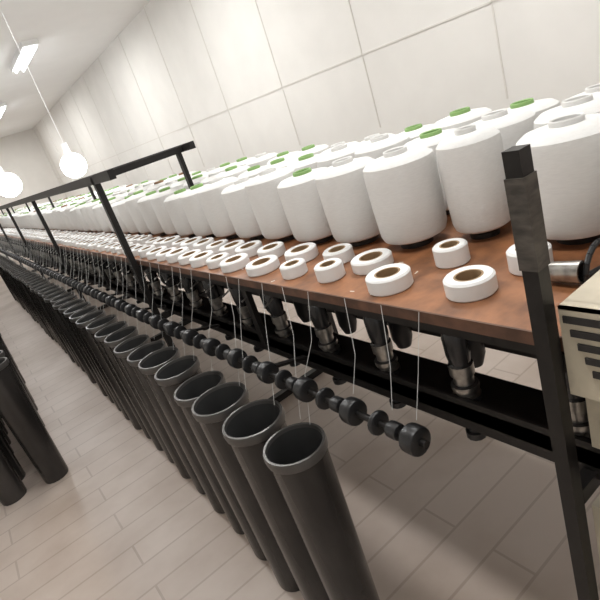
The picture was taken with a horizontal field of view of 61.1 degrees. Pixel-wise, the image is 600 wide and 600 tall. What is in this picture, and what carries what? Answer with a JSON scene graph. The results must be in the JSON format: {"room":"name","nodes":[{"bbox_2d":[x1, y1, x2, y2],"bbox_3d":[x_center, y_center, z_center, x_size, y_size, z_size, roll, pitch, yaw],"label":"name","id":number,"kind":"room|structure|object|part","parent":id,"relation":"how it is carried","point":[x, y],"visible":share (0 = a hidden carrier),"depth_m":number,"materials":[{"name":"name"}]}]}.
{"room":"textile factory","nodes":[
{"label":"textile factory","id":0,"kind":"room"},
{"bbox_2d":[0,129,66,259],"bbox_3d":[-9.423,-2.317,14.025,5.600,3.200,0.100,-30,23,-28],"label":"wall","id":1,"kind":"structure","parent":0,"point":[22,155],"depth_m":14.77,"materials":[{"name":"paint"}]},
{"bbox_2d":[0,0,149,137],"bbox_3d":[-4.440,-2.620,5.604,5.600,0.100,19.200,-30,23,-28],"label":"ceiling","id":2,"kind":"structure","parent":0,"point":[71,35],"depth_m":7.00,"materials":[{"name":"paint"}]},
{"bbox_2d":[0,102,6,116],"bbox_3d":[-5.959,-3.712,10.034,0.200,0.094,1.300,-30,23,-28],"label":"fluorescent light","id":3,"kind":"object","parent":2,"relation":"attached to","point":[3,105],"visible":1,"depth_m":9.61,"materials":[{"name":"paint"}]},
{"bbox_2d":[0,166,21,196],"bbox_3d":[-4.766,-2.362,7.749,0.380,1.640,0.380,-30,23,-28],"label":"pendant lamp","id":4,"kind":"object","parent":2,"relation":"hanging from","point":[10,184],"visible":1,"depth_m":7.86,"materials":[{"name":"white"}]},
{"bbox_2d":[10,38,38,72],"bbox_3d":[-3.683,-3.231,6.780,0.200,0.094,1.300,-30,23,-28],"label":"fluorescent light","id":5,"kind":"object","parent":2,"relation":"attached to","point":[27,48],"visible":1,"depth_m":6.57,"materials":[{"name":"paint"}]},
{"bbox_2d":[0,9,86,177],"bbox_3d":[-2.452,-1.968,4.755,0.240,1.690,0.240,-30,23,-28],"label":"pendant lamp","id":6,"kind":"object","parent":2,"relation":"hanging from","point":[73,165],"visible":1,"depth_m":4.92,"materials":[{"name":"white glass"}]},
{"bbox_2d":[0,256,599,599],"bbox_3d":[-3.428,0.307,6.744,5.600,0.100,19.200,-30,23,-28],"label":"floor","id":7,"kind":"structure","parent":0,"point":[464,518],"depth_m":2.20,"materials":[{"name":"tile"}]},
{"bbox_2d":[0,333,67,505],"bbox_3d":[-4.149,0.191,6.377,0.444,0.800,9.034,-30,23,-28],"label":"cans","id":8,"kind":"object","parent":7,"relation":"on","point":[18,408],"visible":1,"depth_m":2.82,"materials":[{"name":"grey plastic"}]},
{"bbox_2d":[0,141,195,346],"bbox_3d":[-3.728,-0.667,7.202,0.480,1.494,11.880,-30,23,-28],"label":"rack","id":9,"kind":"object","parent":7,"relation":"on","point":[96,179],"visible":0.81,"depth_m":2.43,"materials":[{"name":"black metal"}]},
{"bbox_2d":[86,314,150,438],"bbox_3d":[-0.980,0.457,2.934,0.176,0.763,0.174,-30,23,-28],"label":"can","id":10,"kind":"object","parent":7,"relation":"on","point":[102,322],"depth_m":2.86,"materials":[{"name":"grey plastic"}]},
{"bbox_2d":[94,321,163,450],"bbox_3d":[-0.873,0.485,2.780,0.178,0.754,0.180,-30,23,-28],"label":"can","id":11,"kind":"object","parent":7,"relation":"on","point":[104,332],"visible":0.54,"depth_m":2.71,"materials":[{"name":"grey plastic"}]},
{"bbox_2d":[104,326,173,462],"bbox_3d":[-0.765,0.505,2.624,0.168,0.761,0.179,-30,23,-28],"label":"can","id":12,"kind":"object","parent":7,"relation":"on","point":[117,337],"visible":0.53,"depth_m":2.55,"materials":[{"name":"grey plastic"}]},
{"bbox_2d":[114,334,190,478],"bbox_3d":[-0.661,0.534,2.468,0.172,0.753,0.178,-30,23,-28],"label":"can","id":13,"kind":"object","parent":7,"relation":"on","point":[126,347],"visible":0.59,"depth_m":2.40,"materials":[{"name":"grey plastic"}]},
{"bbox_2d":[127,340,205,493],"bbox_3d":[-0.546,0.552,2.318,0.178,0.754,0.176,-30,23,-28],"label":"can","id":14,"kind":"object","parent":7,"relation":"on","point":[138,354],"visible":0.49,"depth_m":2.25,"materials":[{"name":"grey plastic"}]},
{"bbox_2d":[138,346,224,513],"bbox_3d":[-0.446,0.571,2.157,0.170,0.772,0.178,-30,23,-28],"label":"can","id":15,"kind":"object","parent":7,"relation":"on","point":[149,365],"visible":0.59,"depth_m":2.09,"materials":[{"name":"grey plastic"}]},
{"bbox_2d":[154,355,243,534],"bbox_3d":[-0.337,0.591,2.003,0.173,0.775,0.165,-30,23,-28],"label":"can","id":16,"kind":"object","parent":7,"relation":"on","point":[171,375],"visible":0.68,"depth_m":1.92,"materials":[{"name":"grey plastic"}]},
{"bbox_2d":[174,371,266,560],"bbox_3d":[-0.228,0.623,1.850,0.183,0.755,0.179,-30,23,-28],"label":"can","id":17,"kind":"object","parent":7,"relation":"on","point":[185,395],"visible":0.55,"depth_m":1.79,"materials":[{"name":"grey plastic"}]},
{"bbox_2d":[191,382,299,591],"bbox_3d":[-0.130,0.643,1.688,0.182,0.773,0.180,-30,23,-28],"label":"can","id":18,"kind":"object","parent":7,"relation":"on","point":[212,407],"visible":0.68,"depth_m":1.61,"materials":[{"name":"grey plastic"}]},
{"bbox_2d":[222,399,329,599],"bbox_3d":[-0.015,0.666,1.538,0.182,0.765,0.180,-30,23,-28],"label":"can","id":19,"kind":"object","parent":7,"relation":"on","point":[247,429],"visible":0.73,"depth_m":1.46,"materials":[{"name":"grey plastic"}]},
{"bbox_2d":[0,214,599,559],"bbox_3d":[-2.803,-0.417,6.336,1.081,1.081,14.400,-30,23,-28],"label":"machine","id":20,"kind":"object","parent":7,"relation":"on","point":[513,414],"visible":0.59,"depth_m":1.23,"materials":[{"name":"black metal"}]},
{"bbox_2d":[0,228,262,272],"bbox_3d":[-3.649,-0.881,6.659,0.207,0.040,12.292,-30,23,-28],"label":"tape roll rows","id":21,"kind":"object","parent":20,"relation":"on","point":[233,256],"visible":0.87,"depth_m":2.23,"materials":[{"name":"white fabric"}]},
{"bbox_3d":[-3.520,-0.554,6.430,0.195,0.087,13.400,-30,23,-28],"label":"drum rod","id":22,"kind":"part","parent":20,"relation":"part of","materials":[{"name":"black metal"}]},
{"bbox_2d":[197,177,238,239],"bbox_3d":[-0.308,-0.383,2.112,0.185,0.249,0.184,-11,22,22],"label":"cone","id":23,"kind":"object","parent":20,"relation":"on","point":[209,195],"depth_m":2.04,"materials":[{"name":"white fabric"}]},
{"bbox_2d":[221,177,264,240],"bbox_3d":[-0.188,-0.352,1.951,0.181,0.231,0.181,-28,22,-23],"label":"cone","id":24,"kind":"object","parent":20,"relation":"on","point":[235,199],"visible":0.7,"depth_m":1.88,"materials":[{"name":"white fabric"}]},
{"bbox_2d":[237,165,267,178],"bbox_3d":[-0.173,-0.490,2.295,0.181,0.229,0.181,3,29,45],"label":"cone","id":25,"kind":"object","parent":20,"relation":"on","point":[251,172],"depth_m":2.22,"materials":[{"name":"white fabric"}]},
{"bbox_2d":[245,255,279,276],"bbox_3d":[-0.113,-0.104,1.540,0.104,0.030,0.104,-30,23,-28],"label":"tape roll","id":26,"kind":"object","parent":20,"relation":"on","point":[264,265],"visible":1,"depth_m":1.51,"materials":[{"name":"white fabric"}]},
{"bbox_2d":[245,167,294,241],"bbox_3d":[-0.076,-0.336,1.783,0.187,0.250,0.187,-21,20,-4],"label":"cone","id":27,"kind":"object","parent":20,"relation":"on","point":[261,190],"visible":0.71,"depth_m":1.71,"materials":[{"name":"white fabric"}]},
{"bbox_2d":[257,241,285,257],"bbox_3d":[-0.093,-0.159,1.657,0.092,0.034,0.092,-30,23,-28],"label":"tape roll","id":28,"kind":"object","parent":20,"relation":"on","point":[278,248],"depth_m":1.63,"materials":[{"name":"white fabric"}]},
{"bbox_2d":[258,157,297,174],"bbox_3d":[-0.058,-0.470,2.128,0.187,0.240,0.187,-23,21,-12],"label":"cone","id":29,"kind":"object","parent":20,"relation":"on","point":[281,162],"visible":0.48,"depth_m":2.05,"materials":[{"name":"white fabric"}]},
{"bbox_2d":[267,151,299,164],"bbox_3d":[-0.047,-0.589,2.429,0.180,0.235,0.180,1,28,43],"label":"cone","id":30,"kind":"object","parent":20,"relation":"on","point":[286,155],"depth_m":2.36,"materials":[{"name":"white fabric"}]},
{"bbox_2d":[279,258,307,279],"bbox_3d":[-0.018,-0.086,1.401,0.074,0.036,0.074,-30,23,-28],"label":"tape roll","id":31,"kind":"object","parent":20,"relation":"on","point":[295,268],"visible":1,"depth_m":1.37,"materials":[{"name":"white fabric"}]},
{"bbox_2d":[284,242,318,261],"bbox_3d":[0.004,-0.139,1.519,0.100,0.034,0.100,-30,23,-28],"label":"tape roll","id":32,"kind":"object","parent":20,"relation":"on","point":[308,251],"visible":0.88,"depth_m":1.49,"materials":[{"name":"white fabric"}]},
{"bbox_2d":[277,167,333,243],"bbox_3d":[0.040,-0.301,1.619,0.185,0.230,0.185,-28,22,-23],"label":"cone","id":33,"kind":"object","parent":20,"relation":"on","point":[298,194],"visible":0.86,"depth_m":1.55,"materials":[{"name":"white fabric"}]},
{"bbox_2d":[287,153,325,170],"bbox_3d":[0.057,-0.443,1.963,0.185,0.235,0.185,-6,24,32],"label":"cone","id":34,"kind":"object","parent":20,"relation":"on","point":[308,160],"visible":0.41,"depth_m":1.87,"materials":[{"name":"white fabric"}]},
{"bbox_2d":[291,144,329,157],"bbox_3d":[0.071,-0.567,2.265,0.183,0.238,0.183,-18,20,4],"label":"cone","id":35,"kind":"object","parent":20,"relation":"on","point":[318,149],"visible":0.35,"depth_m":2.18,"materials":[{"name":"white fabric"}]},
{"bbox_2d":[314,258,345,283],"bbox_3d":[0.075,-0.074,1.283,0.074,0.040,0.074,-30,23,-28],"label":"tape roll","id":36,"kind":"object","parent":20,"relation":"on","point":[329,270],"visible":1,"depth_m":1.26,"materials":[{"name":"white fabric"}]},
{"bbox_2d":[322,243,354,263],"bbox_3d":[0.105,-0.124,1.389,0.084,0.036,0.084,-30,23,-28],"label":"tape roll","id":37,"kind":"object","parent":20,"relation":"on","point":[343,251],"visible":0.84,"depth_m":1.36,"materials":[{"name":"white fabric"}]},
{"bbox_2d":[316,143,361,167],"bbox_3d":[0.170,-0.423,1.796,0.182,0.245,0.182,-14,21,14],"label":"cone","id":38,"kind":"object","parent":20,"relation":"on","point":[340,151],"visible":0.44,"depth_m":1.71,"materials":[{"name":"white fabric"}]},
{"bbox_2d":[322,141,358,152],"bbox_3d":[0.187,-0.536,2.102,0.181,0.224,0.181,-8,23,28],"label":"cone","id":39,"kind":"object","parent":20,"relation":"on","point":[343,142],"visible":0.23,"depth_m":2.05,"materials":[{"name":"white fabric"}]},
{"bbox_2d":[315,156,379,246],"bbox_3d":[0.153,-0.282,1.452,0.180,0.244,0.180,-30,23,-28],"label":"cone","id":40,"kind":"object","parent":20,"relation":"on","point":[341,187],"visible":0.88,"depth_m":1.38,"materials":[{"name":"white fabric"}]},
{"bbox_2d":[351,248,393,274],"bbox_3d":[0.178,-0.096,1.260,0.104,0.030,0.104,-30,23,-28],"label":"tape roll","id":41,"kind":"object","parent":20,"relation":"on","point":[365,262],"visible":0.88,"depth_m":1.23,"materials":[{"name":"white fabric"}]},
{"bbox_2d":[358,133,394,144],"bbox_3d":[0.302,-0.513,1.936,0.181,0.226,0.181,-9,22,25],"label":"cone","id":42,"kind":"object","parent":20,"relation":"on","point":[366,139],"visible":0.16,"depth_m":1.88,"materials":[{"name":"white fabric"}]},
{"bbox_2d":[354,133,410,158],"bbox_3d":[0.285,-0.401,1.629,0.180,0.251,0.180,-16,20,7],"label":"cone","id":43,"kind":"object","parent":20,"relation":"on","point":[378,144],"visible":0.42,"depth_m":1.54,"materials":[{"name":"white fabric"}]},
{"bbox_2d":[365,263,413,296],"bbox_3d":[0.194,-0.045,1.106,0.100,0.036,0.100,-30,23,-28],"label":"tape roll","id":44,"kind":"object","parent":20,"relation":"on","point":[390,279],"visible":1,"depth_m":1.07,"materials":[{"name":"white fabric"}]},
{"bbox_2d":[363,145,446,248],"bbox_3d":[0.269,-0.260,1.286,0.180,0.247,0.180,-9,23,25],"label":"cone","id":45,"kind":"object","parent":20,"relation":"on","point":[404,189],"visible":1,"depth_m":1.22,"materials":[{"name":"white fabric"}]},
{"bbox_2d":[399,124,433,140],"bbox_3d":[0.421,-0.491,1.772,0.183,0.229,0.183,-17,20,6],"label":"cone","id":46,"kind":"object","parent":20,"relation":"on","point":[413,131],"visible":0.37,"depth_m":1.69,"materials":[{"name":"white fabric"}]},
{"bbox_2d":[405,128,456,214],"bbox_3d":[0.402,-0.369,1.466,0.188,0.235,0.188,-12,21,17],"label":"cone","id":47,"kind":"object","parent":20,"relation":"on","point":[430,139],"visible":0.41,"depth_m":1.39,"materials":[{"name":"white fabric"}]},
{"bbox_2d":[432,238,470,268],"bbox_3d":[0.334,-0.103,1.121,0.076,0.044,0.076,-30,23,-28],"label":"tape roll","id":48,"kind":"object","parent":20,"relation":"on","point":[454,252],"visible":1,"depth_m":1.09,"materials":[{"name":"white fabric"}]},
{"bbox_2d":[432,107,492,129],"bbox_3d":[0.527,-0.473,1.600,0.187,0.250,0.187,-6,24,31],"label":"cone","id":49,"kind":"object","parent":20,"relation":"on","point":[464,116],"visible":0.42,"depth_m":1.51,"materials":[{"name":"white fabric"}]},
{"bbox_2d":[443,265,497,302],"bbox_3d":[0.321,-0.032,0.960,0.096,0.036,0.096,-30,23,-28],"label":"tape roll","id":50,"kind":"object","parent":20,"relation":"on","point":[472,283],"visible":1,"depth_m":0.93,"materials":[{"name":"white fabric"}]},
{"bbox_2d":[436,124,509,239],"bbox_3d":[0.408,-0.273,1.181,0.144,0.258,0.144,-30,23,-28],"label":"cone","id":51,"kind":"object","parent":20,"relation":"on","point":[470,162],"visible":0.96,"depth_m":1.12,"materials":[{"name":"white fabric"}]},
{"bbox_2d":[471,108,536,150],"bbox_3d":[0.519,-0.354,1.301,0.186,0.250,0.186,-23,20,-9],"label":"cone","id":52,"kind":"object","parent":20,"relation":"on","point":[512,126],"visible":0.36,"depth_m":1.20,"materials":[{"name":"white fabric"}]},
{"bbox_2d":[506,242,553,275],"bbox_3d":[0.439,-0.081,0.971,0.080,0.044,0.080,-30,23,-28],"label":"tape roll","id":53,"kind":"object","parent":20,"relation":"on","point":[511,255],"visible":0.25,"depth_m":0.96,"materials":[{"name":"white fabric"}]},
{"bbox_2d":[507,98,560,116],"bbox_3d":[0.645,-0.442,1.438,0.186,0.235,0.186,-17,20,6],"label":"cone","id":54,"kind":"object","parent":20,"relation":"on","point":[540,106],"visible":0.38,"depth_m":1.35,"materials":[{"name":"white fabric"}]},
{"bbox_2d":[516,112,599,244],"bbox_3d":[0.538,-0.237,0.998,0.189,0.242,0.189,-30,23,-28],"label":"cone","id":55,"kind":"object","parent":20,"relation":"on","point":[565,151],"visible":0.94,"depth_m":0.93,"materials":[{"name":"white fabric"}]},
{"bbox_2d":[533,93,599,129],"bbox_3d":[0.633,-0.326,1.135,0.182,0.246,0.182,-9,22,24],"label":"cone","id":56,"kind":"object","parent":20,"relation":"on","point":[587,104],"visible":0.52,"depth_m":1.07,"materials":[{"name":"white fabric"}]},
{"bbox_2d":[549,238,599,283],"bbox_3d":[0.487,-0.074,0.877,0.120,0.062,0.082,-30,23,-28],"label":"pipe","id":57,"kind":"object","parent":20,"relation":"on","point":[572,272],"visible":0.86,"depth_m":0.85,"materials":[{"name":"metal"}]},
{"bbox_2d":[558,270,599,401],"bbox_3d":[0.571,0.062,0.607,0.176,0.150,0.424,-30,23,-28],"label":"box","id":58,"kind":"object","parent":20,"relation":"on","point":[579,313],"visible":1,"depth_m":0.71,"materials":[{"name":"paint"}]},
{"bbox_2d":[561,83,599,104],"bbox_3d":[0.760,-0.417,1.272,0.180,0.235,0.180,-8,23,27],"label":"cone","id":59,"kind":"object","parent":20,"relation":"on","point":[594,89],"visible":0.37,"depth_m":1.23,"materials":[{"name":"white fabric"}]},
{"bbox_3d":[0.714,0.396,0.571,0.040,0.465,0.722,-30,23,-28],"label":"panel","id":60,"kind":"part","parent":20,"relation":"part of","materials":[{"name":"beige paint"}]},
{"bbox_2d":[263,422,379,599],"bbox_3d":[0.100,0.690,1.389,0.166,0.756,0.168,-30,23,-28],"label":"can","id":61,"kind":"object","parent":7,"relation":"on","point":[298,456],"visible":1,"depth_m":1.29,"materials":[{"name":"grey plastic"}]},
{"bbox_2d":[501,144,598,599],"bbox_3d":[0.479,0.415,0.876,0.036,1.365,0.044,-30,23,-28],"label":"upright","id":62,"kind":"object","parent":7,"relation":"on","point":[521,184],"visible":1,"depth_m":0.73,"materials":[{"name":"black metal"}]},
{"bbox_2d":[33,0,599,197],"bbox_3d":[-1.759,-2.428,7.506,0.100,3.200,19.200,-30,23,-28],"label":"wall","id":63,"kind":"structure","parent":0,"point":[549,48],"depth_m":4.80,"materials":[{"name":"paint"}]},
{"bbox_2d":[37,0,507,196],"bbox_3d":[-1.968,-2.892,7.291,0.006,2.100,19.200,-30,23,-28],"label":"trim","id":64,"kind":"structure","parent":63,"relation":"attached to","point":[491,1],"depth_m":5.06,"materials":[{"name":"white paint"}]}
]}

